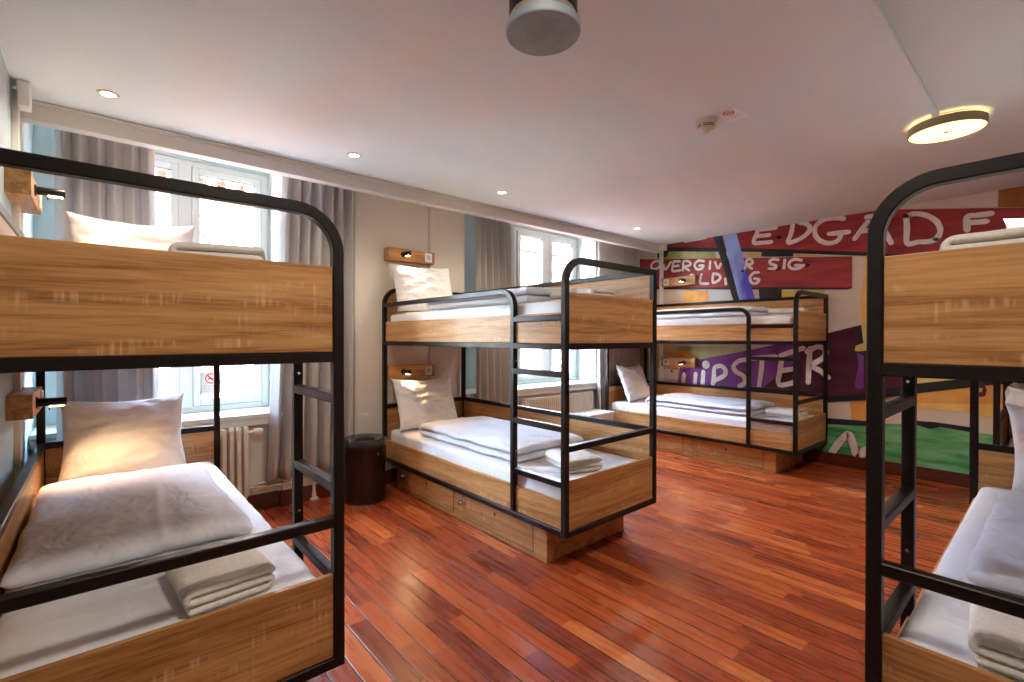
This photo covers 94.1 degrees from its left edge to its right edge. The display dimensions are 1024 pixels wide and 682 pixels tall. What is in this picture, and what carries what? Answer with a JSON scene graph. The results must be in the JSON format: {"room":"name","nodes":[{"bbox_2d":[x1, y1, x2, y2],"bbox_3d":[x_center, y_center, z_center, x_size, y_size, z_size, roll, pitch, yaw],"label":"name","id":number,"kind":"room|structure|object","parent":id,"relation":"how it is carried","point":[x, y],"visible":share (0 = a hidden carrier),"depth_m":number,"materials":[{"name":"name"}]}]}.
{"room":"dormitory","nodes":[
{"label":"dormitory","id":0,"kind":"room"},
{"bbox_2d":[0,50,34,505],"bbox_3d":[-0.715,-0.071,0.253,0.120,2.738,7.520,0,1,-41],"label":"wall","id":1,"kind":"structure","parent":0,"point":[6,379],"depth_m":2.19,"materials":[{"name":"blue paint"}]},
{"bbox_2d":[11,80,31,481],"bbox_3d":[-2.388,-0.041,2.331,0.068,2.410,0.130,0,1,-41],"label":"cable trunking","id":2,"kind":"object","parent":1,"relation":"attached to","point":[21,97],"visible":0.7,"depth_m":2.31,"materials":[{"name":"white plastic"}]},
{"bbox_2d":[4,167,65,214],"bbox_3d":[-2.321,-0.717,2.344,0.193,0.112,0.470,0,1,-41],"label":"light","id":3,"kind":"object","parent":1,"relation":"attached to","point":[20,186],"visible":0.97,"depth_m":2.19,"materials":[{"name":"brown wood"}]},
{"bbox_2d":[6,387,66,420],"bbox_3d":[-2.321,0.298,2.351,0.193,0.112,0.470,0,1,-41],"label":"light","id":4,"kind":"object","parent":1,"relation":"attached to","point":[24,404],"visible":0.98,"depth_m":2.16,"materials":[{"name":"brown wood"}]},
{"bbox_2d":[29,237,597,504],"bbox_3d":[-0.669,-0.103,4.888,6.015,2.738,0.300,0,1,-41],"label":"wall","id":5,"kind":"structure","parent":0,"point":[257,442],"depth_m":5.89,"materials":[{"name":"white paint"}]},
{"bbox_2d":[220,426,266,497],"bbox_3d":[-2.058,0.883,3.388,0.582,0.517,0.083,0,1,-41],"label":"radiator","id":6,"kind":"object","parent":5,"relation":"attached to","point":[234,442],"visible":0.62,"depth_m":3.42,"materials":[{"name":"metal"}]},
{"bbox_2d":[32,124,577,426],"bbox_3d":[-0.811,-0.104,5.053,6.015,2.738,0.135,0,1,-41],"label":"wall window","id":7,"kind":"structure","parent":5,"relation":"in","point":[43,137],"depth_m":3.56,"materials":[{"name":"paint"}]},
{"bbox_2d":[29,154,282,448],"bbox_3d":[-2.429,-0.364,3.381,1.379,1.980,0.465,0,1,-41],"label":"window","id":8,"kind":"structure","parent":7,"relation":"attached to","point":[184,210],"depth_m":3.60,"materials":[{"name":"grey"}]},
{"bbox_2d":[201,372,212,393],"bbox_3d":[-2.334,0.324,3.689,0.137,0.170,0.002,0,1,-41],"label":"window sticker","id":9,"kind":"object","parent":8,"relation":"attached to","point":[206,377],"visible":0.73,"depth_m":3.67,"materials":[{"name":"white paper"}]},
{"bbox_2d":[466,227,596,397],"bbox_3d":[0.191,-0.379,5.646,2.086,1.980,0.465,0,1,-41],"label":"window","id":10,"kind":"structure","parent":7,"relation":"attached to","point":[546,240],"depth_m":6.00,"materials":[{"name":"grey"}]},
{"bbox_2d":[522,391,592,412],"bbox_3d":[0.572,0.876,5.681,1.170,0.468,0.065,0,1,-41],"label":"radiator","id":11,"kind":"object","parent":5,"relation":"attached to","point":[580,401],"visible":0.44,"depth_m":5.64,"materials":[{"name":"metal"}]},
{"bbox_2d":[246,468,396,509],"bbox_3d":[-0.554,1.208,4.765,6.015,0.118,0.050,0,1,-41],"label":"baseboard","id":12,"kind":"structure","parent":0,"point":[267,499],"depth_m":3.69,"materials":[{"name":"brown wood"}]},
{"bbox_2d":[0,0,1023,244],"bbox_3d":[1.945,-1.398,1.858,6.255,0.300,6.720,0,1,-41],"label":"ceiling","id":13,"kind":"structure","parent":0,"point":[601,133],"depth_m":2.39,"materials":[{"name":"paint"}]},
{"bbox_2d":[96,89,119,98],"bbox_3d":[-2.044,-1.249,2.415,0.092,0.006,0.092,0,1,-41],"label":"recessed light","id":14,"kind":"object","parent":13,"relation":"in","point":[106,93],"visible":1,"depth_m":2.41,"materials":[{"name":"beige"}]},
{"bbox_2d":[20,99,660,252],"bbox_3d":[-0.293,-1.319,4.446,6.015,0.301,0.078,0,1,-41],"label":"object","id":15,"kind":"structure","parent":13,"relation":"attached to","point":[40,116],"depth_m":3.26,"materials":[{"name":"paint"}]},
{"bbox_2d":[347,152,360,157],"bbox_3d":[-1.068,-1.255,3.226,0.092,0.006,0.092,0,1,-41],"label":"recessed light","id":16,"kind":"object","parent":13,"relation":"in","point":[351,154],"visible":1,"depth_m":3.22,"materials":[{"name":"beige"}]},
{"bbox_2d":[496,190,506,193],"bbox_3d":[-0.088,-1.260,4.047,0.092,0.006,0.092,0,1,-41],"label":"recessed light","id":17,"kind":"object","parent":13,"relation":"in","point":[500,191],"visible":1,"depth_m":4.04,"materials":[{"name":"beige"}]},
{"bbox_2d":[506,0,580,55],"bbox_3d":[0.100,-1.111,1.525,0.238,0.269,0.238,0,1,-41],"label":"ceiling lamp","id":18,"kind":"object","parent":13,"relation":"hanging from","point":[533,27],"visible":1,"depth_m":1.49,"materials":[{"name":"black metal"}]},
{"bbox_2d":[695,116,716,133],"bbox_3d":[1.104,-1.219,2.712,0.116,0.070,0.116,0,1,-41],"label":"smoke detector","id":19,"kind":"object","parent":13,"relation":"attached to","point":[705,124],"visible":1,"depth_m":2.68,"materials":[{"name":"beige plastic"}]},
{"bbox_2d":[715,106,748,121],"bbox_3d":[1.216,-1.251,2.636,0.156,0.005,0.112,0,1,-37],"label":"no smoking sign","id":20,"kind":"object","parent":13,"relation":"attached to","point":[734,113],"visible":1,"depth_m":2.63,"materials":[{"name":"white"}]},
{"bbox_2d":[863,0,939,117],"bbox_3d":[0.588,-1.232,1.115,4.760,0.022,0.030,0,1,-41],"label":"cable trunking","id":21,"kind":"object","parent":13,"relation":"attached to","point":[873,6],"visible":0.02,"depth_m":2.03,"materials":[{"name":"paint"}]},
{"bbox_2d":[907,110,988,144],"bbox_3d":[2.474,-1.220,2.718,0.344,0.068,0.344,0,1,-41],"label":"ceiling lamp","id":22,"kind":"object","parent":13,"relation":"attached to","point":[951,126],"visible":1,"depth_m":2.67,"materials":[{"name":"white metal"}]},
{"bbox_2d":[909,119,986,142],"bbox_3d":[2.474,-1.192,2.718,0.332,0.002,0.332,0,1,42],"label":"diffuser","id":23,"kind":"object","parent":22,"relation":"attached to","point":[941,130],"depth_m":2.70,"materials":[{"name":"white plastic"}]},
{"bbox_2d":[257,450,968,681],"bbox_3d":[1.585,1.344,2.293,6.255,0.120,7.820,0,1,-41],"label":"floor","id":24,"kind":"structure","parent":0,"point":[733,573],"depth_m":2.53,"materials":[{"name":"brown wood"}]},
{"bbox_2d":[0,147,344,681],"bbox_3d":[-1.596,0.423,2.112,0.875,1.724,2.180,0,1,-41],"label":"bunk bed","id":25,"kind":"object","parent":24,"relation":"on","point":[65,305],"visible":0.62,"depth_m":1.33,"materials":[{"name":"wood"}]},
{"bbox_2d":[0,461,316,678],"bbox_3d":[-1.599,0.902,2.114,0.798,0.238,2.094,0,1,-41],"label":"mattress","id":26,"kind":"object","parent":25,"relation":"on","point":[35,636],"visible":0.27,"depth_m":1.39,"materials":[{"name":"white fabric"}]},
{"bbox_2d":[58,392,185,481],"bbox_3d":[-2.247,0.550,2.772,0.583,0.445,0.246,0,1,-39],"label":"pillow","id":27,"kind":"object","parent":26,"relation":"on","point":[101,438],"visible":0.94,"depth_m":2.71,"materials":[{"name":"white fabric"}]},
{"bbox_2d":[0,463,252,593],"bbox_3d":[-1.626,0.719,2.051,0.681,0.125,1.221,0,1,-41],"label":"duvet","id":28,"kind":"object","parent":26,"relation":"on","point":[80,526],"visible":0.96,"depth_m":1.77,"materials":[{"name":"grey fabric"}]},
{"bbox_2d":[165,548,275,616],"bbox_3d":[-0.949,0.743,1.538,0.328,0.082,0.250,0,1,45],"label":"towel","id":29,"kind":"object","parent":26,"relation":"on","point":[205,586],"visible":0.77,"depth_m":1.44,"materials":[{"name":"white fabric"}]},
{"bbox_3d":[-1.599,-0.097,2.107,0.798,0.237,2.094,0,1,-41],"label":"mattress","id":30,"kind":"object","parent":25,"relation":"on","visible":0},
{"bbox_2d":[66,211,194,250],"bbox_3d":[-2.137,-0.464,2.701,0.586,0.474,0.207,0,0,-36],"label":"pillow","id":31,"kind":"object","parent":30,"relation":"on","point":[84,229],"visible":0.3,"depth_m":2.64,"materials":[{"name":"white fabric"}]},
{"bbox_2d":[168,242,265,259],"bbox_3d":[-0.941,-0.256,1.553,0.255,0.080,0.330,0,0,-27],"label":"towel","id":32,"kind":"object","parent":30,"relation":"on","point":[248,252],"visible":0.23,"depth_m":1.42,"materials":[{"name":"white fabric"}]},
{"bbox_2d":[344,433,386,506],"bbox_3d":[-1.175,1.019,3.811,0.336,0.505,0.336,0,1,-41],"label":"bin","id":33,"kind":"object","parent":24,"relation":"on","point":[364,454],"visible":0.94,"depth_m":3.68,"materials":[{"name":"black metal"}]},
{"bbox_2d":[270,174,464,489],"bbox_3d":[-1.234,-0.100,4.379,1.727,2.738,0.330,0,1,-41],"label":"wall pier","id":34,"kind":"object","parent":24,"relation":"on","point":[381,223],"visible":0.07,"depth_m":4.23,"materials":[{"name":"beige paint"}]},
{"bbox_2d":[251,474,317,500],"bbox_3d":[-1.753,1.124,3.701,0.487,0.300,0.068,0,1,-41],"label":"pipe","id":35,"kind":"object","parent":34,"relation":"attached to","point":[314,497],"visible":0.71,"depth_m":3.69,"materials":[{"name":"metal"}]},
{"bbox_2d":[384,247,434,265],"bbox_3d":[-0.897,-0.771,4.320,0.470,0.112,0.193,0,1,-41],"label":"light","id":36,"kind":"object","parent":34,"relation":"attached to","point":[393,254],"visible":1,"depth_m":4.30,"materials":[{"name":"brown wood"}]},
{"bbox_2d":[387,364,434,378],"bbox_3d":[-0.897,0.276,4.327,0.470,0.112,0.193,0,1,-41],"label":"light","id":37,"kind":"object","parent":34,"relation":"attached to","point":[417,370],"visible":0.98,"depth_m":4.32,"materials":[{"name":"brown wood"}]},
{"bbox_2d":[428,206,430,379],"bbox_3d":[-0.786,-0.157,4.548,0.022,2.610,0.021,0,1,-41],"label":"cable trunking","id":38,"kind":"object","parent":34,"relation":"attached to","point":[429,207],"visible":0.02,"depth_m":4.53,"materials":[{"name":"paint"}]},
{"bbox_2d":[382,258,656,562],"bbox_3d":[-0.098,0.404,3.653,0.875,1.742,2.180,0,1,-41],"label":"bunk bed","id":39,"kind":"object","parent":24,"relation":"on","point":[591,508],"visible":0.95,"depth_m":3.00,"materials":[{"name":"wood"}]},
{"bbox_2d":[391,300,560,321],"bbox_3d":[-0.096,-0.122,3.652,0.798,0.238,2.094,0,1,-41],"label":"mattress","id":40,"kind":"object","parent":39,"relation":"on","point":[548,306],"visible":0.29,"depth_m":3.17,"materials":[{"name":"white fabric"}]},
{"bbox_2d":[389,263,452,310],"bbox_3d":[-0.780,-0.468,4.260,0.583,0.435,0.260,0,0,-34],"label":"pillow","id":41,"kind":"object","parent":40,"relation":"on","point":[410,283],"visible":0.78,"depth_m":4.17,"materials":[{"name":"white fabric"}]},
{"bbox_2d":[426,287,560,309],"bbox_3d":[-0.053,-0.306,3.598,0.681,0.125,1.221,0,1,-41],"label":"duvet","id":42,"kind":"object","parent":40,"relation":"on","point":[523,294],"visible":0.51,"depth_m":3.13,"materials":[{"name":"grey fabric"}]},
{"bbox_2d":[550,288,614,300],"bbox_3d":[0.437,-0.281,2.980,0.328,0.082,0.250,0,1,43],"label":"towel","id":43,"kind":"object","parent":40,"relation":"on","point":[556,295],"visible":0.41,"depth_m":2.87,"materials":[{"name":"white fabric"}]},
{"bbox_2d":[391,428,635,499],"bbox_3d":[-0.097,0.892,3.659,0.798,0.238,2.094,0,1,-41],"label":"mattress","id":44,"kind":"object","parent":39,"relation":"on","point":[490,465],"visible":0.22,"depth_m":3.17,"materials":[{"name":"white fabric"}]},
{"bbox_2d":[391,375,457,430],"bbox_3d":[-0.767,0.545,4.274,0.586,0.435,0.266,0,0,-36],"label":"pillow","id":45,"kind":"object","parent":44,"relation":"on","point":[419,402],"visible":0.95,"depth_m":4.20,"materials":[{"name":"white fabric"}]},
{"bbox_2d":[419,416,583,462],"bbox_3d":[-0.127,0.706,3.658,0.689,0.129,1.236,0,1,-41],"label":"duvet","id":46,"kind":"object","parent":44,"relation":"on","point":[486,435],"visible":0.9,"depth_m":3.39,"materials":[{"name":"grey fabric"}]},
{"bbox_2d":[545,449,602,472],"bbox_3d":[0.377,0.734,2.966,0.255,0.080,0.330,0,0,-21],"label":"towel","id":47,"kind":"object","parent":44,"relation":"on","point":[581,460],"visible":0.78,"depth_m":2.85,"materials":[{"name":"white fabric"}]},
{"bbox_2d":[570,409,614,419],"bbox_3d":[0.984,1.060,5.780,0.480,0.400,0.316,0,1,-41],"label":"table","id":48,"kind":"object","parent":24,"relation":"on","point":[597,413],"visible":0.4,"depth_m":5.74,"materials":[{"name":"paint"}]},
{"bbox_2d":[605,290,827,473],"bbox_3d":[2.215,0.391,5.456,0.875,1.742,2.180,0,1,-41],"label":"bunk bed","id":49,"kind":"object","parent":24,"relation":"on","point":[746,447],"visible":0.67,"depth_m":4.90,"materials":[{"name":"brown wood"}]},
{"bbox_2d":[612,398,814,433],"bbox_3d":[2.217,0.879,5.461,0.798,0.238,2.094,0,1,-41],"label":"mattress","id":50,"kind":"object","parent":49,"relation":"on","point":[639,405],"visible":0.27,"depth_m":5.05,"materials":[{"name":"white fabric"}]},
{"bbox_2d":[616,364,648,401],"bbox_3d":[1.576,0.527,6.124,0.246,0.446,0.583,0,1,43],"label":"pillow","id":51,"kind":"object","parent":50,"relation":"on","point":[633,380],"visible":0.94,"depth_m":5.99,"materials":[{"name":"white fabric"}]},
{"bbox_2d":[645,393,774,416],"bbox_3d":[2.219,0.695,5.425,0.681,0.125,1.221,0,1,-41],"label":"duvet","id":52,"kind":"object","parent":50,"relation":"on","point":[715,404],"visible":0.94,"depth_m":5.15,"materials":[{"name":"grey fabric"}]},
{"bbox_2d":[765,407,808,419],"bbox_3d":[2.755,0.720,4.786,0.250,0.082,0.328,0,1,-41],"label":"towel","id":53,"kind":"object","parent":50,"relation":"on","point":[780,412],"visible":0.88,"depth_m":4.72,"materials":[{"name":"white fabric"}]},
{"bbox_2d":[657,315,792,325],"bbox_3d":[2.217,-0.134,5.455,0.798,0.238,2.094,0,1,-41],"label":"mattress","id":54,"kind":"object","parent":49,"relation":"on","point":[779,318],"visible":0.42,"depth_m":4.88,"materials":[{"name":"white fabric"}]},
{"bbox_2d":[657,306,770,319],"bbox_3d":[2.235,-0.320,5.429,0.689,0.129,1.236,0,1,-41],"label":"duvet","id":55,"kind":"object","parent":54,"relation":"on","point":[753,310],"visible":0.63,"depth_m":5.06,"materials":[{"name":"grey fabric"}]},
{"bbox_2d":[768,308,808,315],"bbox_3d":[2.789,-0.293,4.810,0.330,0.080,0.255,0,1,43],"label":"towel","id":56,"kind":"object","parent":54,"relation":"on","point":[778,311],"visible":0.63,"depth_m":4.74,"materials":[{"name":"white fabric"}]},
{"bbox_2d":[865,152,1023,681],"bbox_3d":[2.046,0.434,1.645,2.180,1.708,0.875,0,1,-41],"label":"bunk bed","id":57,"kind":"object","parent":24,"relation":"on","point":[955,314],"visible":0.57,"depth_m":1.20,"materials":[{"name":"wood"}]},
{"bbox_2d":[898,487,1023,681],"bbox_3d":[2.049,0.906,1.647,2.094,0.238,0.798,0,1,-41],"label":"mattress","id":58,"kind":"object","parent":57,"relation":"on","point":[939,623],"visible":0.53,"depth_m":1.42,"materials":[{"name":"white fabric"}]},
{"bbox_2d":[965,490,1023,598],"bbox_3d":[2.047,0.720,1.601,1.236,0.129,0.689,0,1,-41],"label":"duvet","id":59,"kind":"object","parent":58,"relation":"on","point":[996,562],"visible":0.98,"depth_m":1.54,"materials":[{"name":"grey fabric"}]},
{"bbox_2d":[968,603,1023,680],"bbox_3d":[1.311,0.746,1.190,0.255,0.080,0.330,0,1,45],"label":"towel","id":60,"kind":"object","parent":58,"relation":"on","point":[996,639],"visible":0.79,"depth_m":1.15,"materials":[{"name":"white fabric"}]},
{"bbox_2d":[1005,404,1023,491],"bbox_3d":[2.748,0.554,2.247,0.583,0.445,0.246,0,1,42],"label":"pillow","id":61,"kind":"object","parent":58,"relation":"on","point":[1016,413],"visible":0.92,"depth_m":2.40,"materials":[{"name":"white fabric"}]},
{"bbox_3d":[2.048,-0.074,1.640,2.094,0.238,0.798,0,1,-41],"label":"mattress","id":62,"kind":"object","parent":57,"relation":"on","visible":0},
{"bbox_2d":[939,226,1023,250],"bbox_3d":[1.278,-0.235,1.244,0.250,0.082,0.328,0,1,41],"label":"towel","id":63,"kind":"object","parent":62,"relation":"on","point":[1016,234],"visible":0.26,"depth_m":1.15,"materials":[{"name":"white fabric"}]},
{"bbox_2d":[1003,218,1023,227],"bbox_3d":[2.729,-0.426,2.257,0.255,0.446,0.586,0,1,-42],"label":"pillow","id":64,"kind":"object","parent":62,"relation":"on","point":[1010,223],"visible":0.12,"depth_m":2.48,"materials":[{"name":"white fabric"}]},
{"bbox_2d":[993,381,1012,445],"bbox_3d":[4.465,0.409,2.854,0.875,1.742,2.180,0,1,-41],"label":"bunk bed","id":65,"kind":"object","parent":24,"relation":"on","point":[1002,429],"visible":0.09,"depth_m":3.40,"materials":[{"name":"brown wood"}]},
{"bbox_2d":[1007,438,1013,446],"bbox_3d":[4.468,0.897,2.860,0.798,0.238,2.094,0,1,-41],"label":"mattress","id":66,"kind":"object","parent":65,"relation":"on","point":[1011,442],"visible":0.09,"depth_m":3.66,"materials":[{"name":"white fabric"}]},
{"bbox_2d":[1005,382,1023,406],"bbox_3d":[3.833,0.545,3.525,0.586,0.446,0.255,0,1,-42],"label":"pillow","id":67,"kind":"object","parent":66,"relation":"on","point":[1014,394],"visible":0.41,"depth_m":3.41,"materials":[{"name":"white fabric"}]},
{"bbox_2d":[640,207,1019,472],"bbox_3d":[3.925,-0.099,4.267,0.120,2.738,7.520,0,1,-41],"label":"wall","id":68,"kind":"structure","parent":0,"point":[844,306],"depth_m":4.82,"materials":[{"name":"paint"}]},
{"bbox_2d":[32,100,659,245],"bbox_3d":[-0.261,-1.254,4.409,6.015,0.019,0.022,0,1,-41],"label":"trim","id":69,"kind":"structure","parent":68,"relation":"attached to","point":[37,103],"depth_m":3.27,"materials":[{"name":"paint"}]},
{"bbox_2d":[659,244,666,381],"bbox_3d":[1.992,-0.069,6.337,0.052,2.410,0.120,0,1,-41],"label":"pipe","id":70,"kind":"object","parent":68,"relation":"attached to","point":[663,247],"visible":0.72,"depth_m":6.37,"materials":[{"name":"white plastic"}]},
{"bbox_2d":[661,357,697,367],"bbox_3d":[2.118,0.276,6.118,0.193,0.112,0.470,0,1,-41],"label":"light","id":71,"kind":"object","parent":68,"relation":"attached to","point":[665,361],"visible":1,"depth_m":6.08,"materials":[{"name":"brown wood"}]},
{"bbox_2d":[662,275,697,286],"bbox_3d":[2.118,-0.767,6.111,0.193,0.112,0.470,0,1,-41],"label":"light","id":72,"kind":"object","parent":68,"relation":"attached to","point":[693,279],"visible":1,"depth_m":6.08,"materials":[{"name":"brown wood"}]},
{"bbox_2d":[640,186,1023,473],"bbox_3d":[3.023,-0.049,5.202,0.018,2.443,3.891,0,1,-41],"label":"mural","id":73,"kind":"object","parent":68,"relation":"attached to","point":[912,229],"visible":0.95,"depth_m":4.89,"materials":[{"name":"multicoloured paint"}]},
{"bbox_2d":[803,449,968,487],"bbox_3d":[4.022,1.213,4.056,0.020,0.118,7.060,0,1,-41],"label":"baseboard","id":74,"kind":"structure","parent":68,"relation":"attached to","point":[923,473],"depth_m":4.52,"materials":[{"name":"brown wood"}]},
{"bbox_3d":[-0.554,-1.521,4.746,6.255,0.095,0.920,0,1,-41],"label":"ceiling","id":75,"kind":"structure","parent":0,"visible":0},
{"bbox_3d":[-0.476,-1.424,4.656,5.975,0.018,0.080,0,1,-41],"label":"rail","id":76,"kind":"object","parent":75,"relation":"attached to","visible":0},
{"bbox_2d":[54,129,159,440],"bbox_3d":[-2.484,-0.163,2.956,0.506,2.484,0.120,0,1,-41],"label":"curtain","id":77,"kind":"object","parent":76,"relation":"hanging from","point":[104,201],"visible":0.19,"depth_m":2.92,"materials":[{"name":"grey fabric"}]},
{"bbox_2d":[266,176,354,482],"bbox_3d":[-1.567,-0.178,3.779,0.695,2.464,0.125,0,1,-41],"label":"curtain","id":78,"kind":"object","parent":76,"relation":"hanging from","point":[300,240],"visible":0.47,"depth_m":3.77,"materials":[{"name":"grey fabric"}]},
{"bbox_2d":[475,216,512,403],"bbox_3d":[-0.153,-0.177,4.957,0.544,2.484,0.118,0,1,-41],"label":"curtain","id":79,"kind":"object","parent":76,"relation":"hanging from","point":[493,239],"visible":0.43,"depth_m":4.89,"materials":[{"name":"grey fabric"}]},
{"bbox_2d":[596,241,639,409],"bbox_3d":[1.408,-0.186,6.320,0.874,2.484,0.125,0,1,-41],"label":"curtain","id":80,"kind":"object","parent":76,"relation":"hanging from","point":[626,357],"visible":0.28,"depth_m":6.22,"materials":[{"name":"grey fabric"}]},
{"label":"outside","id":81,"kind":"structure","parent":0,"visible":0},
{"bbox_3d":[-3.244,10.263,26.751,90.000,0.300,35.400,0,1,-41],"label":"ground","id":82,"kind":"structure","parent":81,"visible":0},
{"bbox_2d":[155,169,567,397],"bbox_3d":[-0.312,2.794,18.724,36.200,14.750,1.700,0,1,-41],"label":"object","id":83,"kind":"structure","parent":82,"relation":"on","point":[220,222],"depth_m":12.30,"materials":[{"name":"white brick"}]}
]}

